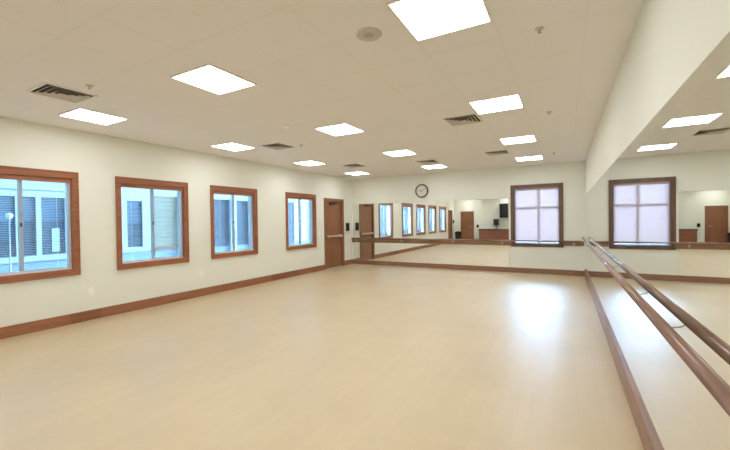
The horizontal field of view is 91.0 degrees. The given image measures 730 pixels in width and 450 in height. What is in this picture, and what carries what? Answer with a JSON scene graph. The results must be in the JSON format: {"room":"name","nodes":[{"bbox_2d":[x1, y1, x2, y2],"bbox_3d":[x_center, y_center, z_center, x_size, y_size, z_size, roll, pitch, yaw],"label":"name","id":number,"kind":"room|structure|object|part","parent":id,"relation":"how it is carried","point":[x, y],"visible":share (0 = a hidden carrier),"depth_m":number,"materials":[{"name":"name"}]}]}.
{"room":"exercise studio","nodes":[
{"label":"exercise studio","id":0,"kind":"room"},
{"bbox_2d":[0,116,351,326],"bbox_3d":[-3.793,-0.004,6.773,0.200,2.940,13.740,0,1,29],"label":"wall","id":1,"kind":"structure","parent":0,"point":[97,159],"depth_m":6.35,"materials":[{"name":"beige paint"}]},
{"bbox_2d":[0,165,80,283],"bbox_3d":[-4.734,-0.009,4.949,0.132,1.560,1.300,0,1,29],"label":"window","id":2,"kind":"structure","parent":1,"relation":"in","point":[72,216],"depth_m":5.27,"materials":[{"name":"brown wood"}]},
{"bbox_2d":[0,174,71,275],"bbox_3d":[-4.723,-0.001,4.944,0.034,1.357,1.126,0,1,29],"label":"window blind","id":3,"kind":"object","parent":2,"relation":"attached to","point":[2,176],"visible":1,"depth_m":5.06,"materials":[{"name":"white plastic"}]},
{"bbox_3d":[-4.717,0.669,4.954,0.022,0.016,1.114,0,1,29],"label":"rail","id":4,"kind":"part","parent":3,"relation":"part of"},
{"bbox_3d":[-4.769,-0.002,4.970,0.050,1.361,1.138,0,1,29],"label":"sash","id":5,"kind":"part","parent":2,"relation":"part of","materials":[{"name":"clear glass"}]},
{"bbox_2d":[88,287,93,294],"bbox_3d":[-4.301,1.037,5.634,0.010,0.116,0.072,0,1,29],"label":"wall outlet","id":6,"kind":"object","parent":1,"relation":"attached to","point":[91,289],"visible":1,"depth_m":5.63,"materials":[{"name":"white plastic"}]},
{"bbox_2d":[115,176,189,269],"bbox_3d":[-3.848,-0.040,6.539,0.132,1.560,1.300,0,1,29],"label":"window","id":7,"kind":"structure","parent":1,"relation":"in","point":[184,212],"depth_m":6.54,"materials":[{"name":"brown wood"}]},
{"bbox_2d":[121,183,182,263],"bbox_3d":[-3.837,-0.033,6.534,0.034,1.357,1.126,0,1,29],"label":"window blind","id":8,"kind":"object","parent":7,"relation":"attached to","point":[134,186],"visible":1,"depth_m":6.46,"materials":[{"name":"white plastic"}]},
{"bbox_3d":[-3.831,0.638,6.543,0.022,0.016,1.114,0,1,29],"label":"rail","id":9,"kind":"part","parent":8,"relation":"part of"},
{"bbox_3d":[-3.884,-0.033,6.559,0.050,1.361,1.138,0,1,29],"label":"sash","id":10,"kind":"part","parent":7,"relation":"part of","materials":[{"name":"clear glass"}]},
{"bbox_2d":[0,259,352,338],"bbox_3d":[-3.679,1.388,6.737,0.020,0.155,13.338,0,1,29],"label":"baseboard","id":11,"kind":"structure","parent":1,"relation":"attached to","point":[43,324],"depth_m":6.17,"materials":[{"name":"brown wood"}]},
{"bbox_2d":[210,185,257,258],"bbox_3d":[-2.962,-0.072,8.129,0.132,1.560,1.300,0,1,29],"label":"window","id":12,"kind":"structure","parent":1,"relation":"in","point":[253,204],"depth_m":8.13,"materials":[{"name":"brown wood"}]},
{"bbox_2d":[214,191,253,253],"bbox_3d":[-2.952,-0.064,8.123,0.034,1.357,1.126,0,1,29],"label":"window blind","id":13,"kind":"object","parent":12,"relation":"attached to","point":[215,192],"visible":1,"depth_m":8.04,"materials":[{"name":"white plastic"}]},
{"bbox_3d":[-2.998,-0.065,8.149,0.050,1.361,1.138,0,1,29],"label":"sash","id":14,"kind":"part","parent":12,"relation":"part of","materials":[{"name":"glass"}]},
{"bbox_2d":[285,192,316,249],"bbox_3d":[-1.826,-0.112,10.168,0.132,1.560,1.310,0,1,29],"label":"window","id":15,"kind":"structure","parent":1,"relation":"in","point":[313,228],"depth_m":10.19,"materials":[{"name":"brown wood"}]},
{"bbox_2d":[288,196,313,245],"bbox_3d":[-1.815,-0.105,10.163,0.034,1.357,1.136,0,1,29],"label":"window blind","id":16,"kind":"object","parent":15,"relation":"attached to","point":[289,197],"visible":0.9,"depth_m":10.13,"materials":[{"name":"white plastic"}]},
{"bbox_3d":[-1.862,-0.105,10.188,0.050,1.361,1.148,0,1,29],"label":"sash","id":17,"kind":"part","parent":15,"relation":"part of","materials":[{"name":"glass"}]},
{"bbox_2d":[324,198,344,268],"bbox_3d":[-1.034,0.259,11.618,0.200,2.220,1.120,0,1,29],"label":"door","id":18,"kind":"structure","parent":1,"relation":"in","point":[333,208],"depth_m":11.61,"materials":[{"name":"brown wood"}]},
{"bbox_2d":[0,0,642,178],"bbox_3d":[-0.680,-1.553,5.008,7.375,0.120,13.740,0,1,29],"label":"ceiling","id":19,"kind":"structure","parent":0,"point":[306,60],"depth_m":3.52,"materials":[{"name":"paint"}]},
{"bbox_2d":[26,82,97,103],"bbox_3d":[-3.312,-1.434,3.934,0.470,0.022,0.470,0,1,29],"label":"ceiling vent","id":20,"kind":"object","parent":19,"relation":"in","point":[47,89],"visible":1,"depth_m":3.90,"materials":[{"name":"metal"}]},
{"bbox_2d":[57,108,128,124],"bbox_3d":[-3.635,-1.446,4.813,0.580,0.012,0.580,0,1,29],"label":"recessed light","id":21,"kind":"object","parent":19,"relation":"in","point":[82,114],"visible":1,"depth_m":4.78,"materials":[{"name":"white plastic"}]},
{"bbox_2d":[170,63,256,94],"bbox_3d":[-1.521,-1.459,3.635,0.580,0.012,0.580,0,1,29],"label":"recessed light","id":22,"kind":"object","parent":19,"relation":"in","point":[209,77],"visible":1,"depth_m":3.60,"materials":[{"name":"white plastic"}]},
{"bbox_2d":[211,142,254,150],"bbox_3d":[-2.506,-1.486,6.839,0.580,0.012,0.580,0,1,29],"label":"recessed light","id":23,"kind":"object","parent":19,"relation":"in","point":[231,146],"visible":1,"depth_m":6.79,"materials":[{"name":"white plastic"}]},
{"bbox_2d":[259,142,293,149],"bbox_3d":[-1.665,-1.492,6.829,0.470,0.022,0.470,0,1,29],"label":"ceiling vent","id":24,"kind":"object","parent":19,"relation":"in","point":[277,146],"visible":1,"depth_m":6.79,"materials":[{"name":"metal"}]},
{"bbox_2d":[294,160,325,165],"bbox_3d":[-1.368,-1.526,8.883,0.580,0.012,0.580,0,1,29],"label":"recessed light","id":25,"kind":"object","parent":19,"relation":"in","point":[306,163],"visible":1,"depth_m":8.88,"materials":[{"name":"white plastic"}]},
{"bbox_2d":[297,161,322,165],"bbox_3d":[-1.368,-1.528,8.883,0.548,0.007,0.548,0,1,29],"label":"diffuser","id":26,"kind":"object","parent":25,"relation":"attached to","point":[307,163],"depth_m":8.89,"materials":[{"name":"white plastic"}]},
{"bbox_2d":[314,123,364,135],"bbox_3d":[-0.392,-1.499,5.661,0.580,0.012,0.580,0,1,29],"label":"recessed light","id":27,"kind":"object","parent":19,"relation":"in","point":[343,128],"visible":1,"depth_m":5.63,"materials":[{"name":"white plastic"}]},
{"bbox_2d":[341,163,364,167],"bbox_3d":[-0.295,-1.542,9.350,0.470,0.022,0.470,0,1,29],"label":"ceiling vent","id":28,"kind":"object","parent":19,"relation":"in","point":[356,164],"visible":1,"depth_m":9.30,"materials":[{"name":"metal"}]},
{"bbox_2d":[345,171,369,174],"bbox_3d":[-0.239,-1.567,10.910,0.580,0.012,0.580,0,1,29],"label":"recessed light","id":29,"kind":"object","parent":19,"relation":"in","point":[360,172],"visible":0.99,"depth_m":10.90,"materials":[{"name":"white plastic"}]},
{"bbox_2d":[346,172,366,174],"bbox_3d":[-0.239,-1.568,10.910,0.548,0.007,0.548,0,1,29],"label":"diffuser","id":30,"kind":"object","parent":29,"relation":"attached to","point":[351,173],"depth_m":10.90,"materials":[{"name":"white plastic"}]},
{"bbox_2d":[356,27,381,40],"bbox_3d":[0.029,-1.470,2.771,0.204,0.010,0.204,0,1,29],"label":"ceiling speaker","id":31,"kind":"object","parent":19,"relation":"attached to","point":[366,33],"visible":1,"depth_m":2.76,"materials":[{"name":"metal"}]},
{"bbox_2d":[364,33,373,37],"bbox_3d":[0.029,-1.469,2.771,0.176,0.010,0.176,0,1,29],"label":"grille","id":32,"kind":"object","parent":31,"relation":"attached to","point":[366,35],"depth_m":2.77,"materials":[{"name":"beige metal"}]},
{"bbox_2d":[382,149,416,156],"bbox_3d":[0.746,-1.540,7.705,0.580,0.012,0.580,0,1,29],"label":"recessed light","id":33,"kind":"object","parent":19,"relation":"in","point":[398,152],"visible":1,"depth_m":7.71,"materials":[{"name":"white plastic"}]},
{"bbox_2d":[415,159,438,163],"bbox_3d":[1.541,-1.560,8.865,0.470,0.022,0.470,0,1,29],"label":"ceiling vent","id":34,"kind":"object","parent":19,"relation":"in","point":[430,160],"visible":1,"depth_m":8.85,"materials":[{"name":"metal"}]},
{"bbox_2d":[420,164,446,168],"bbox_3d":[1.875,-1.580,9.732,0.580,0.012,0.580,0,1,29],"label":"recessed light","id":35,"kind":"object","parent":19,"relation":"in","point":[438,165],"visible":1,"depth_m":9.68,"materials":[{"name":"white plastic"}]},
{"bbox_2d":[386,0,492,41],"bbox_3d":[0.532,-1.472,2.491,0.580,0.012,0.580,0,1,29],"label":"recessed light","id":36,"kind":"object","parent":19,"relation":"in","point":[423,19],"visible":1,"depth_m":2.52,"materials":[{"name":"white plastic"}]},
{"bbox_2d":[442,113,482,125],"bbox_3d":[1.417,-1.513,5.191,0.470,0.022,0.470,0,1,29],"label":"ceiling vent","id":37,"kind":"object","parent":19,"relation":"in","point":[468,118],"visible":1,"depth_m":5.17,"materials":[{"name":"metal"}]},
{"bbox_2d":[468,93,523,114],"bbox_3d":[1.661,-1.512,4.518,0.580,0.012,0.580,0,1,29],"label":"recessed light","id":38,"kind":"object","parent":19,"relation":"in","point":[514,101],"visible":1,"depth_m":4.49,"materials":[{"name":"white plastic"}]},
{"bbox_2d":[484,149,509,155],"bbox_3d":[2.863,-1.564,7.785,0.470,0.022,0.470,0,1,29],"label":"ceiling vent","id":39,"kind":"object","parent":19,"relation":"in","point":[498,152],"visible":1,"depth_m":7.76,"materials":[{"name":"metal"}]},
{"bbox_2d":[499,135,536,144],"bbox_3d":[2.799,-1.553,6.561,0.580,0.012,0.580,0,1,29],"label":"recessed light","id":40,"kind":"object","parent":19,"relation":"in","point":[528,138],"visible":1,"depth_m":6.52,"materials":[{"name":"white plastic"}]},
{"bbox_2d":[515,155,542,160],"bbox_3d":[3.928,-1.593,8.588,0.580,0.012,0.580,0,1,29],"label":"recessed light","id":41,"kind":"object","parent":19,"relation":"in","point":[538,157],"visible":1,"depth_m":8.58,"materials":[{"name":"white plastic"}]},
{"bbox_2d":[535,26,544,33],"bbox_3d":[1.325,-1.475,2.724,0.068,0.034,0.068,0,1,29],"label":"sprinkler head","id":42,"kind":"object","parent":19,"relation":"attached to","point":[540,28],"visible":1,"depth_m":2.72},
{"bbox_2d":[0,264,643,449],"bbox_3d":[-0.639,1.496,5.045,7.375,0.100,13.740,0,1,29],"label":"floor","id":43,"kind":"structure","parent":0,"point":[350,356],"depth_m":3.56,"materials":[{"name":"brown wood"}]},
{"bbox_2d":[351,161,585,270],"bbox_3d":[2.635,-0.141,10.940,6.975,2.940,0.200,0,1,29],"label":"wall","id":44,"kind":"structure","parent":0,"point":[493,183],"depth_m":10.03,"materials":[{"name":"beige paint"}]},
{"bbox_2d":[415,184,427,197],"bbox_3d":[1.780,-1.069,11.259,0.430,0.430,0.042,0,1,29],"label":"wall clock","id":45,"kind":"object","parent":44,"relation":"attached to","point":[421,190],"visible":1,"depth_m":11.26,"materials":[{"name":"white plastic"}]},
{"bbox_2d":[353,198,508,266],"bbox_3d":[1.810,0.233,11.289,5.080,1.924,0.006,0,1,29],"label":"wall mirror","id":46,"kind":"object","parent":44,"relation":"attached to","point":[483,219],"visible":1,"depth_m":11.09,"materials":[{"name":"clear mirror"}]},
{"bbox_2d":[351,238,583,245],"bbox_3d":[2.559,0.503,10.820,6.928,0.158,0.106,0,1,29],"label":"ballet barre","id":47,"kind":"object","parent":44,"relation":"attached to","point":[368,240],"visible":1,"depth_m":10.75,"materials":[{"name":"brown wood"}]},
{"bbox_3d":[2.518,0.445,10.805,6.835,0.042,0.042,0,1,29],"label":"rail","id":48,"kind":"part","parent":47,"relation":"part of","materials":[{"name":"brown wood"}]},
{"bbox_2d":[353,260,584,275],"bbox_3d":[2.595,1.261,10.863,6.925,0.140,0.022,0,1,29],"label":"baseboard","id":49,"kind":"structure","parent":44,"relation":"attached to","point":[370,262],"depth_m":10.46,"materials":[{"name":"brown wood"}]},
{"bbox_2d":[510,183,563,247],"bbox_3d":[4.664,-0.256,9.765,1.285,1.695,0.194,0,1,29],"label":"window","id":50,"kind":"structure","parent":44,"relation":"in","point":[560,185],"depth_m":9.68,"materials":[{"name":"brown wood"}]},
{"bbox_2d":[515,187,558,240],"bbox_3d":[4.660,-0.273,9.758,1.093,1.472,0.050,0,1,29],"label":"window blind","id":51,"kind":"object","parent":50,"relation":"attached to","point":[536,209],"visible":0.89,"depth_m":9.75,"materials":[{"name":"white fabric"}]},
{"bbox_3d":[4.697,-0.257,9.823,1.097,1.507,0.060,0,1,29],"label":"sash","id":52,"kind":"part","parent":50,"relation":"part of","materials":[{"name":"white"}]},
{"bbox_2d":[585,0,729,192],"bbox_3d":[2.474,-0.044,3.280,0.200,2.940,13.740,0,1,29],"label":"wall","id":53,"kind":"structure","parent":0,"point":[669,39],"depth_m":2.14,"materials":[{"name":"beige paint"}]},
{"bbox_2d":[585,269,659,449],"bbox_3d":[2.392,1.332,3.353,0.030,0.190,13.340,0,1,29],"label":"baseboard","id":54,"kind":"structure","parent":53,"relation":"attached to","point":[648,440],"depth_m":2.91,"materials":[{"name":"brown wood"}]},
{"bbox_2d":[582,237,729,416],"bbox_3d":[2.714,0.444,4.015,0.091,0.091,11.640,0,1,29],"label":"ballet barre","id":55,"kind":"object","parent":53,"relation":"attached to","point":[718,388],"visible":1,"depth_m":1.34,"materials":[{"name":"brown wood"}]},
{"bbox_2d":[585,31,729,449],"bbox_3d":[2.727,0.277,3.941,0.006,1.894,11.928,0,1,29],"label":"wall mirror","id":56,"kind":"object","parent":53,"relation":"attached to","point":[659,214],"visible":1,"depth_m":1.69,"materials":[{"name":"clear mirror"}]},
{"label":"outside","id":57,"kind":"structure","parent":0,"visible":0},
{"bbox_3d":[-4.190,1.600,10.953,42.000,0.140,65.000,0,1,29],"label":"ground","id":58,"kind":"structure","parent":57,"visible":0},
{"bbox_2d":[5,213,12,271],"bbox_3d":[-6.733,0.693,6.810,0.140,1.845,0.138,0,1,29],"label":"lamp post","id":59,"kind":"object","parent":58,"relation":"on","point":[6,214],"visible":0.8,"depth_m":6.79,"materials":[{"name":"white metal"}]},
{"bbox_3d":[-6.732,0.745,6.811,0.140,1.740,0.138,0,1,29],"label":"post","id":60,"kind":"part","parent":59,"relation":"part of","materials":[{"name":"white metal"}]},
{"bbox_2d":[0,179,308,272],"bbox_3d":[-8.273,-0.132,5.751,0.550,3.560,30.000,0,1,29],"label":"building","id":61,"kind":"structure","parent":58,"relation":"on","point":[32,219],"depth_m":9.32,"materials":[{"name":"blue"}]},
{"bbox_2d":[0,196,63,220],"bbox_3d":[-7.229,-0.337,7.524,0.007,0.520,1.500,0,1,29],"label":"window shade","id":62,"kind":"object","parent":61,"relation":"hanging from","point":[37,212],"depth_m":7.74,"materials":[{"name":"fabric"}]},
{"bbox_3d":[-7.211,0.032,7.521,0.040,1.500,1.760,0,1,29],"label":"window trim","id":63,"kind":"part","parent":61,"relation":"part of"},
{"bbox_2d":[127,201,141,223],"bbox_3d":[-6.122,-0.337,9.512,0.007,0.600,0.370,0,1,29],"label":"window shade","id":64,"kind":"object","parent":61,"relation":"hanging from","point":[132,208],"depth_m":9.52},
{"bbox_3d":[-6.105,-0.067,9.508,0.040,1.540,0.790,0,1,29],"label":"window trim","id":65,"kind":"part","parent":61,"relation":"part of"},
{"bbox_3d":[-5.720,-0.101,10.254,0.025,1.420,0.750,0,1,29],"label":"beige panel","id":66,"kind":"part","parent":61,"relation":"part of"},
{"bbox_3d":[-4.528,0.257,12.322,0.090,2.300,0.250,0,1,29],"label":"post","id":67,"kind":"part","parent":61,"relation":"part of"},
{"bbox_2d":[288,202,293,244],"bbox_3d":[-3.121,-0.043,14.893,0.050,1.800,0.380,0,1,29],"label":"shutter","id":68,"kind":"object","parent":61,"relation":"hanging from","point":[290,206],"depth_m":14.94,"materials":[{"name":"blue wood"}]},
{"bbox_3d":[-2.630,-0.176,15.744,0.040,1.770,1.490,0,1,29],"label":"window trim","id":69,"kind":"part","parent":61,"relation":"part of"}
]}

